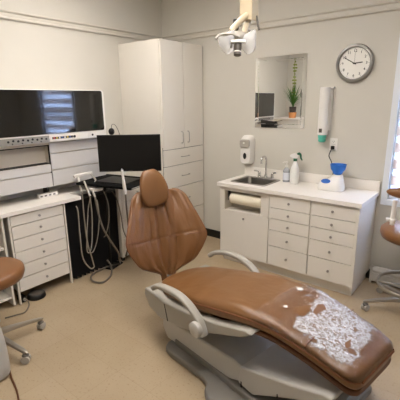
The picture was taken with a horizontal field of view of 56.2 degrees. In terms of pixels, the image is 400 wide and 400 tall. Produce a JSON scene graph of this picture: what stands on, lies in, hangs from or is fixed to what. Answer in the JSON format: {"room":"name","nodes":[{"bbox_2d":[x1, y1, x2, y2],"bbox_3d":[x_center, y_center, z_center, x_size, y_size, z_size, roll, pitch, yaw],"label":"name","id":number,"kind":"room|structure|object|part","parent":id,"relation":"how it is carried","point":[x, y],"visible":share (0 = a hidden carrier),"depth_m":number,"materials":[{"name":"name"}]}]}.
{"room":"dental clinic","nodes":[
{"label":"dental clinic","id":0,"kind":"room"},
{"bbox_2d":[0,0,161,195],"bbox_3d":[-2.044,-0.622,3.255,0.100,3.080,5.100,11,19,37],"label":"wall","id":1,"kind":"structure","parent":0,"point":[32,56],"depth_m":3.88,"materials":[{"name":"paint"}]},
{"bbox_2d":[0,138,105,200],"bbox_3d":[-1.646,-0.268,3.522,0.296,0.521,1.653,11,19,37],"label":"upper cabinet","id":2,"kind":"object","parent":1,"relation":"attached to","point":[30,169],"visible":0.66,"depth_m":3.56,"materials":[{"name":"grey laminate"}]},
{"bbox_3d":[-1.739,-0.200,3.192,0.019,0.072,1.011,11,19,37],"label":"panel","id":3,"kind":"part","parent":2,"relation":"part of","materials":[{"name":"grey laminate"}]},
{"bbox_3d":[-1.738,-0.093,3.220,0.019,0.131,1.011,11,19,37],"label":"panel","id":4,"kind":"part","parent":2,"relation":"part of","materials":[{"name":"grey laminate"}]},
{"bbox_2d":[0,89,105,146],"bbox_3d":[-1.494,-0.792,3.535,0.359,0.472,1.220,11,19,37],"label":"screen","id":5,"kind":"object","parent":2,"relation":"on","point":[27,116],"visible":1,"depth_m":3.41,"materials":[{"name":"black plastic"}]},
{"bbox_3d":[-1.226,-0.554,3.762,0.019,0.095,0.615,11,19,37],"label":"panel","id":6,"kind":"part","parent":2,"relation":"part of","materials":[{"name":"grey laminate"}]},
{"bbox_3d":[-1.225,-0.427,3.795,0.019,0.149,0.615,11,19,37],"label":"panel","id":7,"kind":"part","parent":2,"relation":"part of","materials":[{"name":"grey laminate"}]},
{"bbox_3d":[-1.223,-0.274,3.836,0.019,0.151,0.615,11,19,37],"label":"panel","id":8,"kind":"part","parent":2,"relation":"part of","materials":[{"name":"grey laminate"}]},
{"bbox_2d":[0,9,161,39],"bbox_3d":[-1.605,-1.677,3.449,0.026,0.076,3.620,11,19,37],"label":"trim","id":9,"kind":"structure","parent":1,"relation":"attached to","point":[4,14],"depth_m":3.80,"materials":[{"name":"paint"}]},
{"bbox_2d":[108,128,114,134],"bbox_3d":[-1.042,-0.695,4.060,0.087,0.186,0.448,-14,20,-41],"label":"webcam","id":10,"kind":"object","parent":1,"relation":"attached to","point":[111,131],"visible":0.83,"depth_m":3.88,"materials":[{"name":"black plastic"}]},
{"bbox_2d":[0,236,399,399],"bbox_3d":[-0.134,1.284,2.192,4.950,0.100,5.100,11,19,37],"label":"floor","id":11,"kind":"structure","parent":0,"point":[98,341],"depth_m":2.86,"materials":[{"name":"plastic"}]},
{"bbox_2d":[0,327,9,380],"bbox_3d":[-1.377,0.933,2.422,0.229,0.490,0.179,7,17,28],"label":"housing","id":12,"kind":"object","parent":11,"relation":"on","point":[4,358],"visible":0.98,"depth_m":2.42,"materials":[{"name":"plastic"}]},
{"bbox_2d":[0,218,15,304],"bbox_3d":[-2.041,0.581,3.077,0.448,0.807,0.736,11,19,37],"label":"base cabinet","id":13,"kind":"object","parent":11,"relation":"on","point":[7,294],"visible":0.6,"depth_m":3.24,"materials":[{"name":"white laminate"}]},
{"bbox_3d":[-2.040,0.902,3.165,0.416,0.018,0.700,11,19,37],"label":"shelf","id":14,"kind":"part","parent":13,"relation":"part of","materials":[{"name":"white laminate"}]},
{"bbox_2d":[9,370,19,399],"bbox_3d":[-1.150,1.188,2.337,0.025,0.035,0.422,-10,18,-32],"label":"hose","id":15,"kind":"object","parent":11,"relation":"on","point":[10,374],"visible":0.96,"depth_m":2.38,"materials":[{"name":"brown plastic"}]},
{"bbox_2d":[5,301,29,318],"bbox_3d":[-1.548,0.954,3.248,0.103,0.024,0.274,4,16,18],"label":"hose","id":16,"kind":"object","parent":11,"relation":"on","point":[27,301],"visible":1,"depth_m":3.20,"materials":[{"name":"grey rubber"}]},
{"bbox_2d":[16,293,26,302],"bbox_3d":[-1.622,0.897,3.421,0.120,0.050,0.048,11,19,37],"label":"connector","id":17,"kind":"object","parent":11,"relation":"on","point":[23,297],"visible":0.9,"depth_m":3.40,"materials":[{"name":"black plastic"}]},
{"bbox_2d":[0,257,45,363],"bbox_3d":[-1.494,0.780,2.695,0.721,0.646,0.714,11,19,37],"label":"stool","id":18,"kind":"object","parent":11,"relation":"on","point":[12,270],"visible":0.97,"depth_m":2.63,"materials":[{"name":"leather"}]},
{"bbox_3d":[-1.483,0.523,2.612,0.480,0.106,0.480,11,19,37],"label":"seat","id":19,"kind":"part","parent":18,"relation":"part of","materials":[{"name":"leather"}]},
{"bbox_3d":[-1.341,1.013,2.654,0.337,0.063,0.051,7,17,27],"label":"leg","id":20,"kind":"part","parent":18,"relation":"part of","materials":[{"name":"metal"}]},
{"bbox_3d":[-1.375,0.954,2.877,0.337,0.063,0.051,-15,20,-42],"label":"leg","id":21,"kind":"part","parent":18,"relation":"part of","materials":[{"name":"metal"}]},
{"bbox_2d":[27,289,45,300],"bbox_3d":[-1.525,0.877,3.490,0.170,0.050,0.170,11,19,37],"label":"foot pedal","id":22,"kind":"object","parent":11,"relation":"on","point":[37,294],"visible":0.98,"depth_m":3.45,"materials":[{"name":"black plastic"}]},
{"bbox_2d":[3,203,72,304],"bbox_3d":[-1.606,0.453,3.576,0.461,0.827,0.534,11,19,37],"label":"base cabinet","id":23,"kind":"object","parent":11,"relation":"on","point":[37,238],"visible":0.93,"depth_m":3.41,"materials":[{"name":"white laminate"}]},
{"bbox_3d":[-1.616,0.537,3.261,0.027,0.827,0.014,11,19,37],"label":"post","id":24,"kind":"part","parent":23,"relation":"part of","materials":[{"name":"white laminate"}]},
{"bbox_3d":[-1.457,0.134,3.362,0.020,0.088,0.490,11,19,37],"label":"drawer","id":25,"kind":"part","parent":23,"relation":"part of","materials":[{"name":"white laminate"}]},
{"bbox_3d":[-1.455,0.238,3.390,0.020,0.114,0.490,11,19,37],"label":"drawer","id":26,"kind":"part","parent":23,"relation":"part of","materials":[{"name":"white laminate"}]},
{"bbox_3d":[-1.454,0.353,3.421,0.020,0.113,0.490,11,19,37],"label":"drawer","id":27,"kind":"part","parent":23,"relation":"part of","materials":[{"name":"white laminate"}]},
{"bbox_3d":[-1.453,0.469,3.451,0.020,0.115,0.490,11,19,37],"label":"drawer","id":28,"kind":"part","parent":23,"relation":"part of","materials":[{"name":"white laminate"}]},
{"bbox_3d":[-1.450,0.710,3.516,0.020,0.122,0.490,11,19,37],"label":"drawer","id":29,"kind":"part","parent":23,"relation":"part of","materials":[{"name":"white laminate"}]},
{"bbox_2d":[0,185,89,218],"bbox_3d":[-1.719,0.065,3.357,0.484,0.035,2.075,11,19,37],"label":"countertop","id":30,"kind":"structure","parent":23,"relation":"on","point":[24,204],"depth_m":3.48,"materials":[{"name":"laminate"}]},
{"bbox_2d":[37,191,57,198],"bbox_3d":[-1.479,-0.052,3.640,0.047,0.040,0.200,10,18,35],"label":"power strip","id":31,"kind":"object","parent":30,"relation":"on","point":[51,193],"visible":1,"depth_m":3.62,"materials":[{"name":"white plastic"}]},
{"bbox_2d":[65,188,119,278],"bbox_3d":[-1.114,0.340,3.897,0.073,0.830,0.600,11,19,37],"label":"drape","id":32,"kind":"object","parent":30,"relation":"hanging from","point":[100,254],"visible":0.77,"depth_m":3.87,"materials":[{"name":"black fabric"}]},
{"bbox_3d":[-1.065,-0.067,3.857,0.070,0.024,0.430,11,19,37],"label":"rail","id":33,"kind":"part","parent":32,"relation":"part of","materials":[{"name":"black plastic"}]},
{"bbox_3d":[-1.451,0.588,3.483,0.020,0.119,0.490,11,19,37],"label":"drawer","id":34,"kind":"part","parent":23,"relation":"part of","materials":[{"name":"white laminate"}]},
{"bbox_3d":[-1.290,0.429,3.652,0.027,0.827,0.014,11,19,37],"label":"post","id":35,"kind":"part","parent":23,"relation":"part of","materials":[{"name":"white laminate"}]},
{"bbox_2d":[76,174,139,269],"bbox_3d":[-0.824,0.269,3.916,0.665,0.990,0.490,6,16,24],"label":"tray","id":36,"kind":"object","parent":11,"relation":"on","point":[112,181],"visible":0.59,"depth_m":3.77,"materials":[{"name":"black plastic"}]},
{"bbox_2d":[73,172,102,191],"bbox_3d":[-1.080,-0.177,3.684,0.201,0.167,0.234,11,19,37],"label":"holder","id":37,"kind":"object","parent":36,"relation":"attached to","point":[94,189],"visible":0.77,"depth_m":3.67,"materials":[{"name":"white plastic"}]},
{"bbox_3d":[-1.158,-0.250,3.713,0.022,0.040,0.210,11,19,37],"label":"arm","id":38,"kind":"part","parent":37,"relation":"part of","materials":[{"name":"white plastic"}]},
{"bbox_2d":[75,193,94,268],"bbox_3d":[-1.103,0.307,3.633,0.142,0.811,0.116,11,19,37],"label":"hose","id":39,"kind":"object","parent":37,"relation":"hanging from","point":[81,193],"visible":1,"depth_m":3.61,"materials":[{"name":"grey rubber"}]},
{"bbox_2d":[83,180,90,196],"bbox_3d":[-1.100,-0.114,3.647,0.022,0.149,0.127,-13,19,-39],"label":"handpiece","id":40,"kind":"object","parent":37,"relation":"in","point":[86,187],"visible":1,"depth_m":3.64,"materials":[{"name":"grey plastic"}]},
{"bbox_2d":[86,197,92,253],"bbox_3d":[-1.091,0.238,3.637,0.080,0.569,0.137,-11,18,-35],"label":"hose","id":41,"kind":"object","parent":37,"relation":"hanging from","point":[89,197],"visible":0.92,"depth_m":3.65,"materials":[{"name":"grey rubber"}]},
{"bbox_2d":[87,198,99,252],"bbox_3d":[-1.065,0.255,3.722,0.147,0.570,0.031,-7,16,-24],"label":"hose","id":42,"kind":"object","parent":37,"relation":"hanging from","point":[89,198],"visible":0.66,"depth_m":3.74,"materials":[{"name":"grey rubber"}]},
{"bbox_2d":[103,190,109,236],"bbox_3d":[-0.959,0.143,3.785,0.107,0.521,0.053,11,19,37],"label":"hose","id":43,"kind":"object","parent":37,"relation":"hanging from","point":[103,190],"visible":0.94,"depth_m":3.76,"materials":[{"name":"grey rubber"}]},
{"bbox_2d":[90,197,120,282],"bbox_3d":[-0.996,0.349,3.832,0.227,0.877,0.457,5,16,19],"label":"hose","id":44,"kind":"object","parent":36,"relation":"attached to","point":[106,234],"visible":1,"depth_m":3.80,"materials":[{"name":"grey rubber"}]},
{"bbox_2d":[76,174,139,189],"bbox_3d":[-0.832,-0.188,3.795,0.660,0.025,0.490,6,16,24],"label":"tray","id":45,"kind":"object","parent":36,"relation":"on","point":[112,181],"depth_m":3.69,"materials":[{"name":"black plastic"}]},
{"bbox_3d":[-0.997,0.260,4.024,0.200,0.955,0.200,6,16,24],"label":"post","id":46,"kind":"part","parent":36,"relation":"part of","materials":[{"name":"black plastic"}]},
{"bbox_2d":[112,191,125,236],"bbox_3d":[-0.791,0.204,3.894,0.061,0.663,0.245,7,17,28],"label":"hose","id":47,"kind":"object","parent":36,"relation":"hanging from","point":[112,191],"visible":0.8,"depth_m":3.80,"materials":[{"name":"grey rubber"}]},
{"bbox_2d":[121,168,126,194],"bbox_3d":[-0.689,-0.168,3.396,0.031,0.242,0.048,11,19,37],"label":"handpiece","id":48,"kind":"object","parent":36,"relation":"in","point":[122,171],"visible":1,"depth_m":3.39,"materials":[{"name":"white plastic"}]},
{"bbox_2d":[125,195,128,255],"bbox_3d":[-0.731,0.280,3.776,0.048,0.825,0.517,-5,15,-15],"label":"hose","id":49,"kind":"object","parent":48,"relation":"hanging from","point":[125,195],"visible":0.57,"depth_m":3.52,"materials":[{"name":"grey rubber"}]},
{"bbox_2d":[106,187,139,260],"bbox_3d":[-0.879,0.207,4.422,0.493,0.850,0.512,11,19,37],"label":"cart","id":50,"kind":"object","parent":11,"relation":"on","point":[120,195],"visible":0.24,"depth_m":4.12,"materials":[{"name":"white plastic"}]},
{"bbox_3d":[-0.700,0.272,4.317,0.020,0.215,0.472,11,19,37],"label":"drawer","id":51,"kind":"part","parent":50,"relation":"part of","materials":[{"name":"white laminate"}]},
{"bbox_3d":[-0.702,0.069,4.263,0.020,0.195,0.472,11,19,37],"label":"drawer","id":52,"kind":"part","parent":50,"relation":"part of","materials":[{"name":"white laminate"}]},
{"bbox_3d":[-0.704,-0.100,4.218,0.020,0.145,0.472,11,19,37],"label":"drawer","id":53,"kind":"part","parent":50,"relation":"part of","materials":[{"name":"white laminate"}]},
{"bbox_2d":[118,38,203,223],"bbox_3d":[-0.426,-0.656,4.666,0.697,2.381,0.731,11,19,37],"label":"tall cabinet","id":54,"kind":"object","parent":11,"relation":"on","point":[161,79],"visible":0.74,"depth_m":4.29,"materials":[{"name":"white laminate"}]},
{"bbox_2d":[97,134,161,171],"bbox_3d":[-0.690,-0.555,3.994,0.596,0.350,0.862,-1,15,-2],"label":"monitor","id":55,"kind":"object","parent":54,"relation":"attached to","point":[135,152],"visible":1,"depth_m":3.58,"materials":[{"name":"black plastic"}]},
{"bbox_3d":[-0.307,-1.153,4.187,0.019,1.165,0.350,11,19,37],"label":"door","id":56,"kind":"part","parent":54,"relation":"part of","materials":[{"name":"white laminate"}]},
{"bbox_3d":[-0.188,-0.532,4.497,0.019,0.184,0.707,11,19,37],"label":"drawer","id":57,"kind":"part","parent":54,"relation":"part of","materials":[{"name":"white laminate"}]},
{"bbox_3d":[-0.185,-0.312,4.556,0.019,0.257,0.707,11,19,37],"label":"drawer","id":58,"kind":"part","parent":54,"relation":"part of","materials":[{"name":"white laminate"}]},
{"bbox_3d":[-0.182,-0.034,4.630,0.019,0.305,0.707,11,19,37],"label":"drawer","id":59,"kind":"part","parent":54,"relation":"part of","materials":[{"name":"white laminate"}]},
{"bbox_3d":[-0.084,-1.228,4.456,0.019,1.165,0.350,11,19,37],"label":"door","id":60,"kind":"part","parent":54,"relation":"part of","materials":[{"name":"white laminate"}]},
{"bbox_3d":[-0.178,0.283,4.714,0.019,0.336,0.707,11,19,37],"label":"drawer","id":61,"kind":"part","parent":54,"relation":"part of","materials":[{"name":"white laminate"}]},
{"bbox_2d":[126,169,394,399],"bbox_3d":[0.224,0.513,2.497,0.860,1.225,1.966,-13,19,-39],"label":"dental chair","id":62,"kind":"object","parent":11,"relation":"on","point":[232,329],"visible":0.98,"depth_m":2.31,"materials":[{"name":"brown leather"}]},
{"bbox_3d":[-0.308,0.287,3.090,0.673,0.717,0.291,-8,16,-24],"label":"backrest","id":63,"kind":"part","parent":62,"relation":"part of","materials":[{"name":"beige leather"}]},
{"bbox_3d":[-0.151,0.688,2.488,0.074,0.194,0.579,-13,19,-39],"label":"armrest","id":64,"kind":"part","parent":62,"relation":"part of","materials":[{"name":"plastic"}]},
{"bbox_3d":[0.173,0.954,2.681,0.500,0.199,0.807,-13,19,-39],"label":"lift arm","id":65,"kind":"part","parent":62,"relation":"part of","materials":[{"name":"plastic"}]},
{"bbox_3d":[0.275,0.515,2.939,0.074,0.194,0.579,-13,19,-39],"label":"armrest","id":66,"kind":"part","parent":62,"relation":"part of","materials":[{"name":"plastic"}]},
{"bbox_2d":[162,266,392,389],"bbox_3d":[0.349,0.661,2.421,0.589,0.303,1.620,-13,19,-39],"label":"seat cushion","id":67,"kind":"object","parent":62,"relation":"on","point":[252,301],"depth_m":2.05,"materials":[{"name":"brown leather"}]},
{"bbox_3d":[0.615,0.972,2.163,0.520,0.298,0.591,-13,19,-39],"label":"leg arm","id":68,"kind":"part","parent":62,"relation":"part of","materials":[{"name":"plastic"}]},
{"bbox_2d":[294,284,392,363],"bbox_3d":[0.680,0.673,2.024,0.554,0.136,0.600,-13,19,-39],"label":"plastic sleeve","id":69,"kind":"object","parent":62,"relation":"on","point":[343,331],"visible":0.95,"depth_m":1.95,"materials":[{"name":"plastic"}]},
{"bbox_2d":[220,186,376,295],"bbox_3d":[0.949,0.317,3.904,1.453,0.862,0.559,11,19,37],"label":"base cabinet","id":70,"kind":"object","parent":11,"relation":"on","point":[324,245],"visible":0.97,"depth_m":3.58,"materials":[{"name":"white laminate"}]},
{"bbox_2d":[228,190,260,207],"bbox_3d":[0.493,-0.006,3.927,0.464,0.135,0.120,11,19,37],"label":"paper towel roll","id":71,"kind":"object","parent":70,"relation":"in","point":[236,198],"visible":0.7,"depth_m":3.89,"materials":[{"name":"white paper"}]},
{"bbox_3d":[0.460,0.370,3.995,0.588,0.494,0.019,11,19,37],"label":"door","id":72,"kind":"part","parent":70,"relation":"part of","materials":[{"name":"white laminate"}]},
{"bbox_3d":[0.456,0.007,3.900,0.595,0.245,0.019,11,19,37],"label":"frame","id":73,"kind":"part","parent":70,"relation":"part of","materials":[{"name":"white laminate"}]},
{"bbox_3d":[0.861,0.588,3.722,0.417,0.204,0.019,11,19,37],"label":"drawer","id":74,"kind":"part","parent":70,"relation":"part of","materials":[{"name":"white laminate"}]},
{"bbox_3d":[0.859,0.405,3.674,0.417,0.162,0.019,11,19,37],"label":"drawer","id":75,"kind":"part","parent":70,"relation":"part of","materials":[{"name":"white laminate"}]},
{"bbox_3d":[0.857,0.266,3.637,0.417,0.114,0.019,11,19,37],"label":"drawer","id":76,"kind":"part","parent":70,"relation":"part of","materials":[{"name":"white laminate"}]},
{"bbox_3d":[0.856,0.154,3.607,0.417,0.106,0.019,11,19,37],"label":"drawer","id":77,"kind":"part","parent":70,"relation":"part of","materials":[{"name":"white laminate"}]},
{"bbox_3d":[0.854,0.036,3.575,0.417,0.127,0.019,11,19,37],"label":"drawer","id":78,"kind":"part","parent":70,"relation":"part of","materials":[{"name":"white laminate"}]},
{"bbox_2d":[217,166,380,208],"bbox_3d":[0.940,-0.166,3.778,1.495,0.136,0.562,11,19,37],"label":"countertop","id":79,"kind":"structure","parent":70,"relation":"on","point":[358,193],"depth_m":3.63,"materials":[{"name":"laminate"}]},
{"bbox_2d":[231,176,279,185],"bbox_3d":[0.602,-0.147,4.080,0.430,0.136,0.375,11,19,37],"label":"sink","id":80,"kind":"object","parent":79,"relation":"in","point":[252,180],"visible":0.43,"depth_m":4.19,"materials":[{"name":"metal"}]},
{"bbox_2d":[254,156,275,178],"bbox_3d":[0.706,-0.364,4.134,0.279,0.254,0.146,11,19,37],"label":"faucet","id":81,"kind":"object","parent":79,"relation":"on","point":[262,157],"visible":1,"depth_m":4.16,"materials":[{"name":"silver metal"}]},
{"bbox_3d":[0.701,-0.374,4.126,0.024,0.230,0.131,11,19,37],"label":"spout","id":82,"kind":"part","parent":81,"relation":"part of","materials":[{"name":"silver metal"}]},
{"bbox_2d":[283,161,289,181],"bbox_3d":[0.920,-0.303,3.989,0.074,0.218,0.074,11,19,37],"label":"pump bottle","id":83,"kind":"object","parent":79,"relation":"on","point":[286,172],"visible":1,"depth_m":3.97,"materials":[{"name":"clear plastic"}]},
{"bbox_2d":[290,152,302,183],"bbox_3d":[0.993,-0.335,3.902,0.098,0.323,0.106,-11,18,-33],"label":"spray bottle","id":84,"kind":"object","parent":79,"relation":"on","point":[294,171],"visible":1,"depth_m":3.88,"materials":[{"name":"white plastic"}]},
{"bbox_2d":[317,146,344,191],"bbox_3d":[1.300,-0.306,3.627,0.250,0.400,0.272,11,19,37],"label":"machine","id":85,"kind":"object","parent":79,"relation":"on","point":[335,183],"visible":0.94,"depth_m":3.56,"materials":[{"name":"white plastic"}]},
{"bbox_2d":[330,163,346,174],"bbox_3d":[1.318,-0.292,3.581,0.152,0.098,0.152,11,19,37],"label":"mixing bowl","id":86,"kind":"object","parent":85,"relation":"on","point":[337,168],"visible":1,"depth_m":3.54,"materials":[{"name":"blue plastic"}]},
{"bbox_3d":[1.189,0.652,3.467,0.398,0.204,0.019,11,19,37],"label":"drawer","id":87,"kind":"part","parent":70,"relation":"part of","materials":[{"name":"white laminate"}]},
{"bbox_3d":[1.187,0.469,3.418,0.398,0.162,0.019,11,19,37],"label":"drawer","id":88,"kind":"part","parent":70,"relation":"part of","materials":[{"name":"white laminate"}]},
{"bbox_3d":[1.185,0.330,3.381,0.398,0.114,0.019,11,19,37],"label":"drawer","id":89,"kind":"part","parent":70,"relation":"part of","materials":[{"name":"white laminate"}]},
{"bbox_3d":[1.184,0.218,3.352,0.398,0.106,0.019,11,19,37],"label":"drawer","id":90,"kind":"part","parent":70,"relation":"part of","materials":[{"name":"white laminate"}]},
{"bbox_3d":[1.183,0.100,3.320,0.398,0.127,0.019,11,19,37],"label":"drawer","id":91,"kind":"part","parent":70,"relation":"part of","materials":[{"name":"white laminate"}]},
{"bbox_3d":[1.512,0.380,3.467,0.024,0.772,0.536,11,19,37],"label":"panel","id":92,"kind":"part","parent":70,"relation":"part of","materials":[{"name":"white laminate"}]},
{"bbox_2d":[361,188,399,310],"bbox_3d":[1.767,0.441,3.016,0.703,1.061,0.726,11,19,37],"label":"stool","id":93,"kind":"object","parent":11,"relation":"on","point":[390,231],"visible":1,"depth_m":3.07,"materials":[{"name":"leather"}]},
{"bbox_3d":[1.555,0.842,3.167,0.337,0.063,0.051,1,15,6],"label":"leg","id":94,"kind":"part","parent":93,"relation":"part of","materials":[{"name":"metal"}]},
{"bbox_3d":[1.723,0.274,3.015,0.500,0.106,0.500,11,19,37],"label":"seat","id":95,"kind":"part","parent":93,"relation":"part of","materials":[{"name":"leather"}]},
{"bbox_3d":[1.711,0.795,3.335,0.051,0.063,0.337,-4,15,-12],"label":"leg","id":96,"kind":"part","parent":93,"relation":"part of","materials":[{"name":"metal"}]},
{"bbox_3d":[1.623,0.166,3.055,0.144,0.334,0.051,11,19,37],"label":"post","id":97,"kind":"part","parent":93,"relation":"part of","materials":[{"name":"white plastic"}]},
{"bbox_2d":[369,265,399,287],"bbox_3d":[2.274,0.839,3.232,1.530,0.170,0.047,11,19,37],"label":"baseboard heater","id":98,"kind":"object","parent":11,"relation":"on","point":[375,271],"visible":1,"depth_m":3.60,"materials":[{"name":"metal"}]},
{"bbox_2d":[161,0,399,269],"bbox_3d":[1.418,-0.774,3.670,4.750,3.080,0.120,11,19,37],"label":"wall","id":99,"kind":"structure","parent":0,"point":[361,110],"depth_m":3.82,"materials":[{"name":"paint"}]},
{"bbox_2d":[240,135,254,163],"bbox_3d":[0.532,-0.573,4.295,0.150,0.330,0.127,11,19,37],"label":"soap dispenser","id":100,"kind":"object","parent":99,"relation":"attached to","point":[247,143],"visible":1,"depth_m":4.26,"materials":[{"name":"white plastic"}]},
{"bbox_2d":[162,0,399,40],"bbox_3d":[1.361,-1.691,3.367,4.750,0.076,0.026,11,19,37],"label":"trim","id":101,"kind":"structure","parent":99,"relation":"attached to","point":[392,5],"depth_m":3.63,"materials":[{"name":"paint"}]},
{"bbox_2d":[255,53,307,127],"bbox_3d":[0.841,-1.135,3.961,0.584,0.732,0.007,10,18,38],"label":"wall mirror","id":102,"kind":"object","parent":99,"relation":"attached to","point":[280,88],"visible":1,"depth_m":3.94,"materials":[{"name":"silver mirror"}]},
{"bbox_2d":[206,228,369,277],"bbox_3d":[0.649,0.534,4.584,2.840,0.100,0.012,11,19,37],"label":"baseboard","id":103,"kind":"structure","parent":99,"relation":"attached to","point":[210,232],"depth_m":4.92,"materials":[{"name":"rubber"}]},
{"bbox_2d":[317,87,334,134],"bbox_3d":[1.220,-0.866,3.656,0.130,0.454,0.111,11,19,37],"label":"dispenser","id":104,"kind":"object","parent":99,"relation":"attached to","point":[326,93],"visible":1,"depth_m":3.63,"materials":[{"name":"white plastic"}]},
{"bbox_2d":[318,135,325,141],"bbox_3d":[1.212,-0.620,3.724,0.084,0.090,0.084,11,19,37],"label":"plastic cup","id":105,"kind":"object","parent":104,"relation":"in","point":[321,138],"visible":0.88,"depth_m":3.69,"materials":[{"name":"green plastic"}]},
{"bbox_2d":[329,138,337,150],"bbox_3d":[1.326,-0.554,3.723,0.076,0.120,0.008,11,19,37],"label":"wall outlet","id":106,"kind":"object","parent":99,"relation":"attached to","point":[333,141],"visible":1,"depth_m":3.71,"materials":[{"name":"white plastic"}]},
{"bbox_2d":[336,43,374,82],"bbox_3d":[1.413,-1.252,3.433,0.340,0.340,0.045,11,19,37],"label":"wall clock","id":107,"kind":"object","parent":99,"relation":"attached to","point":[355,62],"visible":1,"depth_m":3.43,"materials":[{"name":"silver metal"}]},
{"bbox_2d":[380,37,399,206],"bbox_3d":[2.170,-0.633,3.049,1.130,1.550,0.112,11,19,37],"label":"window","id":108,"kind":"structure","parent":99,"relation":"in","point":[384,200],"depth_m":3.38,"materials":[{"name":"paint"}]},
{"bbox_2d":[389,112,399,198],"bbox_3d":[2.156,-0.629,3.040,0.994,1.412,0.055,11,19,37],"label":"zebra blind","id":109,"kind":"object","parent":108,"relation":"attached to","point":[395,179],"visible":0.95,"depth_m":3.43,"materials":[{"name":"fabric"}]},
{"bbox_3d":[2.189,-0.636,3.080,1.010,1.420,0.040,11,19,37],"label":"frame","id":110,"kind":"part","parent":108,"relation":"part of","materials":[{"name":"paint"}]},
{"bbox_3d":[-0.171,-1.788,1.374,4.950,0.100,5.100,11,19,37],"label":"ceiling","id":111,"kind":"structure","parent":0,"visible":0},
{"bbox_2d":[215,0,259,56],"bbox_3d":[0.233,-1.418,2.242,0.273,1.072,0.207,1,15,7],"label":"light","id":112,"kind":"object","parent":111,"relation":"hanging from","point":[248,8],"visible":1,"depth_m":2.30,"materials":[{"name":"beige plastic"}]},
{"bbox_3d":[0.166,-0.996,2.280,0.149,0.043,0.029,-1,15,-1],"label":"handle","id":113,"kind":"part","parent":112,"relation":"part of","materials":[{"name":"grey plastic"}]},
{"bbox_3d":[0.247,-1.102,2.323,0.145,0.132,0.042,-6,16,-18],"label":"arm","id":114,"kind":"part","parent":112,"relation":"part of","materials":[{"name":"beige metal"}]},
{"bbox_3d":[0.297,-1.106,2.361,0.081,0.119,0.039,-11,18,-33],"label":"arm","id":115,"kind":"part","parent":112,"relation":"part of","materials":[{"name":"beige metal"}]},
{"bbox_3d":[0.303,-1.535,2.252,0.090,0.852,0.080,11,19,37],"label":"ceiling post","id":116,"kind":"part","parent":112,"relation":"part of","materials":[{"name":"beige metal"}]},
{"bbox_3d":[0.360,-1.105,2.340,0.013,0.089,0.040,-10,18,-32],"label":"stop rod","id":117,"kind":"part","parent":112,"relation":"part of","materials":[{"name":"grey plastic"}]}
]}

